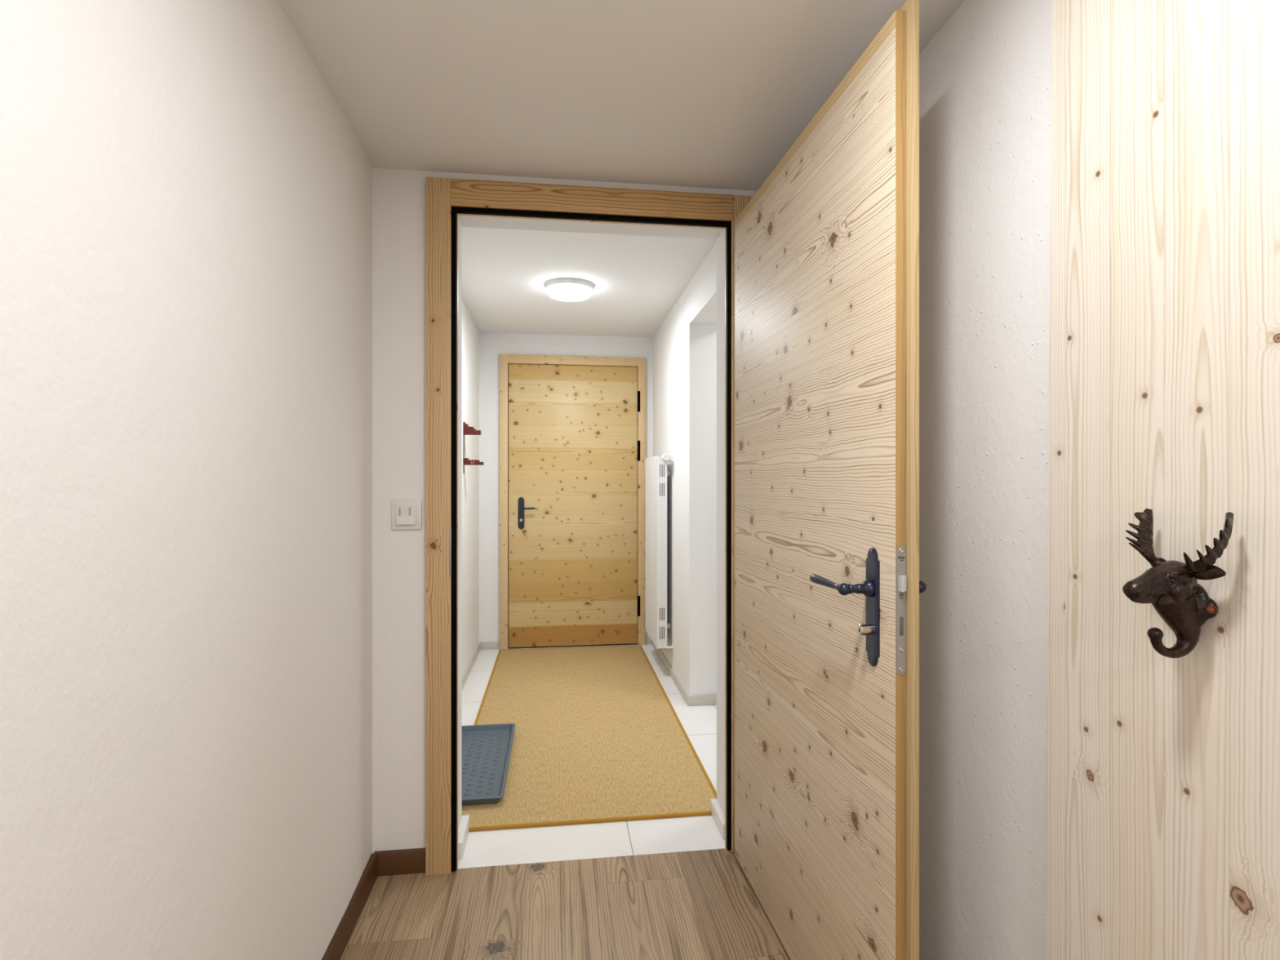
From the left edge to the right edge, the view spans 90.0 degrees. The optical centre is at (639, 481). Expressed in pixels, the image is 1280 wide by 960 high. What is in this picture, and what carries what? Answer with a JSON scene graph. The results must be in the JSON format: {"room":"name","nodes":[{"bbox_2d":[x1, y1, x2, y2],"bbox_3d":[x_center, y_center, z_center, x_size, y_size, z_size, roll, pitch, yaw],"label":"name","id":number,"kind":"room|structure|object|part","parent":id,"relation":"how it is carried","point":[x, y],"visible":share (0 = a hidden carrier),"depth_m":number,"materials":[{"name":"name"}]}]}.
{"room":"entrance hallway","nodes":[
{"label":"entrance hallway","id":0,"kind":"room"},
{"bbox_2d":[0,0,479,959],"bbox_3d":[-0.802,0.070,1.088,0.190,2.400,7.165,0,0,-7],"label":"wall","id":1,"kind":"structure","parent":0,"point":[186,196],"depth_m":0.97,"materials":[{"name":"white paint"}]},
{"bbox_2d":[321,853,377,959],"bbox_3d":[-0.532,1.184,-0.239,0.020,0.072,4.464,0,0,-7],"label":"baseboard","id":2,"kind":"structure","parent":1,"relation":"attached to","point":[335,950],"depth_m":1.74,"materials":[{"name":"brown wood"}]},
{"bbox_2d":[462,642,479,688],"bbox_3d":[-1.004,1.192,3.422,0.010,0.055,2.445,0,0,-7],"label":"baseboard","id":3,"kind":"structure","parent":1,"relation":"attached to","point":[464,677],"depth_m":4.11,"materials":[{"name":"beige stone"}]},
{"bbox_2d":[462,422,484,473],"bbox_3d":[-1.010,-0.203,3.882,0.118,0.309,0.041,0,0,-7],"label":"wall rack","id":4,"kind":"object","parent":1,"relation":"attached to","point":[467,430],"visible":1,"depth_m":3.86,"materials":[{"name":"red metal"}]},
{"bbox_3d":[-1.018,-0.319,3.881,0.102,0.076,0.040,0,0,-7],"label":"arm","id":5,"kind":"part","parent":4,"relation":"part of","materials":[{"name":"red paint"}]},
{"bbox_3d":[-1.010,-0.119,3.882,0.118,0.042,0.040,0,0,-7],"label":"arm","id":6,"kind":"part","parent":4,"relation":"part of","materials":[{"name":"red paint"}]},
{"bbox_2d":[372,168,756,853],"bbox_3d":[-0.174,0.020,2.113,1.700,2.500,0.085,0,0,-7],"label":"wall","id":7,"kind":"structure","parent":0,"point":[398,196],"depth_m":2.00,"materials":[{"name":"white paint"}]},
{"bbox_2d":[373,847,425,876],"bbox_3d":[-0.745,1.184,1.990,0.157,0.072,0.012,0,0,-7],"label":"baseboard","id":8,"kind":"structure","parent":7,"relation":"attached to","point":[403,861],"depth_m":1.99,"materials":[{"name":"brown wood"}]},
{"bbox_2d":[391,499,422,529],"bbox_3d":[-0.726,0.103,1.989,0.090,0.094,0.020,0,0,-7],"label":"light switch","id":9,"kind":"object","parent":7,"relation":"attached to","point":[406,514],"visible":1,"depth_m":1.99,"materials":[{"name":"white plastic"}]},
{"bbox_3d":[-0.727,0.103,1.988,0.064,0.066,0.003,0,0,-7],"label":"frame","id":10,"kind":"part","parent":9,"relation":"part of","materials":[{"name":"white plastic"}]},
{"bbox_2d":[457,814,469,858],"bbox_3d":[-0.599,1.194,2.153,0.027,0.052,0.175,0,0,-7],"label":"baseboard","id":11,"kind":"structure","parent":7,"relation":"attached to","point":[464,826],"depth_m":2.13,"materials":[{"name":"stone"}]},
{"bbox_2d":[425,177,753,875],"bbox_3d":[-0.141,0.139,2.062,1.058,2.162,0.033,0,0,-7],"label":"door frame","id":12,"kind":"structure","parent":7,"relation":"attached to","point":[446,199],"depth_m":1.99,"materials":[{"name":"brown wood"}]},
{"bbox_3d":[-0.590,0.220,1.994,0.005,0.155,0.013,0,0,-7],"label":"strike plate","id":13,"kind":"part","parent":12,"relation":"part of","materials":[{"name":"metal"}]},
{"bbox_2d":[457,215,724,827],"bbox_3d":[-0.181,0.070,2.225,1.715,2.400,0.140,0,0,-7],"label":"doorway","id":14,"kind":"structure","parent":7,"relation":"in","point":[718,234],"depth_m":2.25,"materials":[{"name":"white paint"}]},
{"bbox_2d":[734,0,926,959],"bbox_3d":[0.397,0.172,1.611,0.187,2.073,0.965,0,0,-9],"label":"door","id":15,"kind":"structure","parent":7,"relation":"in","point":[828,586],"depth_m":1.39,"materials":[{"name":"brown wood"}]},
{"bbox_3d":[0.396,0.204,1.263,0.074,0.033,0.135,0,0,-9],"label":"lever","id":16,"kind":"part","parent":15,"relation":"part of","materials":[{"name":"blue metal"}]},
{"bbox_3d":[0.442,0.239,1.219,0.006,0.226,0.045,0,0,-9],"label":"handle plate","id":17,"kind":"part","parent":15,"relation":"part of","materials":[{"name":"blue metal"}]},
{"bbox_3d":[0.511,0.204,1.282,0.067,0.033,0.135,0,0,-9],"label":"lever","id":18,"kind":"part","parent":15,"relation":"part of","materials":[{"name":"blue metal"}]},
{"bbox_2d":[340,644,790,959],"bbox_3d":[0.465,1.270,1.270,2.750,0.100,7.400,0,0,-7],"label":"floor","id":19,"kind":"structure","parent":0,"point":[702,904],"depth_m":1.88,"materials":[{"name":"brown wood"}]},
{"bbox_2d":[462,644,716,831],"bbox_3d":[-0.346,1.215,3.471,1.027,0.010,2.406,0,0,-7],"label":"sisal rug","id":20,"kind":"object","parent":19,"relation":"on","point":[598,737],"visible":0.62,"depth_m":2.96,"materials":[{"name":"fabric"}]},
{"bbox_2d":[462,723,515,805],"bbox_3d":[-0.730,1.194,2.732,0.346,0.031,0.738,0,0,-7],"label":"tray","id":21,"kind":"object","parent":20,"relation":"on","point":[486,748],"visible":0.61,"depth_m":2.75,"materials":[{"name":"grey plastic"}]},
{"bbox_2d":[479,332,653,641],"bbox_3d":[-0.634,0.070,4.783,1.475,2.400,0.140,0,0,-7],"label":"wall","id":22,"kind":"structure","parent":0,"point":[491,345],"depth_m":4.66,"materials":[{"name":"white paint"}]},
{"bbox_2d":[479,636,651,649],"bbox_3d":[-0.540,1.192,4.720,1.265,0.055,0.010,0,0,-7],"label":"baseboard","id":23,"kind":"structure","parent":22,"relation":"attached to","point":[483,645],"depth_m":4.64,"materials":[{"name":"beige stone"}]},
{"bbox_2d":[499,354,645,649],"bbox_3d":[-0.486,0.149,4.697,1.068,2.141,0.103,0,0,-7],"label":"door","id":24,"kind":"structure","parent":22,"relation":"in","point":[572,428],"depth_m":4.71,"materials":[{"name":"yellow wood"}]},
{"bbox_3d":[-0.865,0.233,4.657,0.045,0.234,0.005,0,0,-7],"label":"handle plate","id":25,"kind":"part","parent":24,"relation":"part of","materials":[{"name":"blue metal"}]},
{"bbox_3d":[-0.816,0.198,4.632,0.118,0.028,0.060,0,0,-7],"label":"lever","id":26,"kind":"part","parent":24,"relation":"part of","materials":[{"name":"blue metal"}]},
{"bbox_2d":[462,226,716,337],"bbox_3d":[0.157,-1.130,3.641,2.750,0.100,2.620,0,0,-7],"label":"ceiling","id":27,"kind":"structure","parent":0,"point":[636,281],"depth_m":3.37,"materials":[{"name":"white paint"}]},
{"bbox_2d":[546,278,592,301],"bbox_3d":[-0.389,-1.049,3.529,0.256,0.064,0.256,0,0,-7],"label":"ceiling lamp","id":28,"kind":"object","parent":27,"relation":"attached to","point":[559,289],"visible":1,"depth_m":3.45,"materials":[{"name":"white glass"}]},
{"bbox_2d":[547,284,591,301],"bbox_3d":[-0.389,-1.035,3.529,0.233,0.037,0.233,0,0,-7],"label":"diffuser","id":29,"kind":"object","parent":28,"relation":"attached to","point":[563,292],"depth_m":3.47,"materials":[{"name":"white"}]},
{"bbox_2d":[277,0,964,191],"bbox_3d":[0.125,-1.072,-0.188,1.700,0.200,4.595,0,0,-7],"label":"ceiling","id":30,"kind":"structure","parent":0,"point":[712,94],"depth_m":1.55,"materials":[{"name":"white paint"}]},
{"bbox_2d":[653,242,716,695],"bbox_3d":[0.833,0.070,3.736,1.185,2.400,2.595,0,0,-7],"label":"wall","id":31,"kind":"structure","parent":0,"point":[685,344],"depth_m":3.50,"materials":[{"name":"white paint"}]},
{"bbox_2d":[645,453,673,649],"bbox_3d":[0.125,0.440,4.201,0.098,1.218,0.591,0,0,-7],"label":"panel radiator","id":32,"kind":"object","parent":31,"relation":"attached to","point":[656,473],"visible":1,"depth_m":4.03,"materials":[{"name":"white metal"}]},
{"bbox_3d":[0.079,0.441,4.233,0.014,1.200,0.513,0,0,-7],"label":"panel","id":33,"kind":"part","parent":32,"relation":"part of","materials":[{"name":"white metal"}]},
{"bbox_2d":[651,640,716,706],"bbox_3d":[0.766,1.192,4.210,1.196,0.055,1.338,0,0,-7],"label":"baseboard","id":34,"kind":"structure","parent":31,"relation":"attached to","point":[700,700],"depth_m":3.54,"materials":[{"name":"beige stone"}]},
{"bbox_2d":[710,799,724,839],"bbox_3d":[0.282,1.194,2.268,0.023,0.052,0.175,0,0,-7],"label":"baseboard","id":35,"kind":"structure","parent":31,"relation":"attached to","point":[717,814],"depth_m":2.26,"materials":[{"name":"stone"}]},
{"bbox_2d":[919,0,1052,959],"bbox_3d":[0.897,0.124,-0.042,0.132,2.292,4.485,0,0,-7],"label":"wall","id":36,"kind":"structure","parent":0,"point":[985,76],"depth_m":1.24,"materials":[{"name":"white paint"}]},
{"bbox_2d":[1045,0,1279,959],"bbox_3d":[0.761,0.129,0.408,0.020,2.158,1.314,0,0,-7],"label":"board","id":37,"kind":"object","parent":36,"relation":"attached to","point":[1163,772],"visible":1,"depth_m":0.85,"materials":[{"name":"brown wood"}]},
{"bbox_2d":[1122,508,1233,657],"bbox_3d":[0.665,0.128,0.797,0.104,0.184,0.103,0,0,36],"label":"coat hook","id":38,"kind":"object","parent":37,"relation":"attached to","point":[1172,588],"visible":1,"depth_m":0.78,"materials":[{"name":"brown metal"}]}
]}

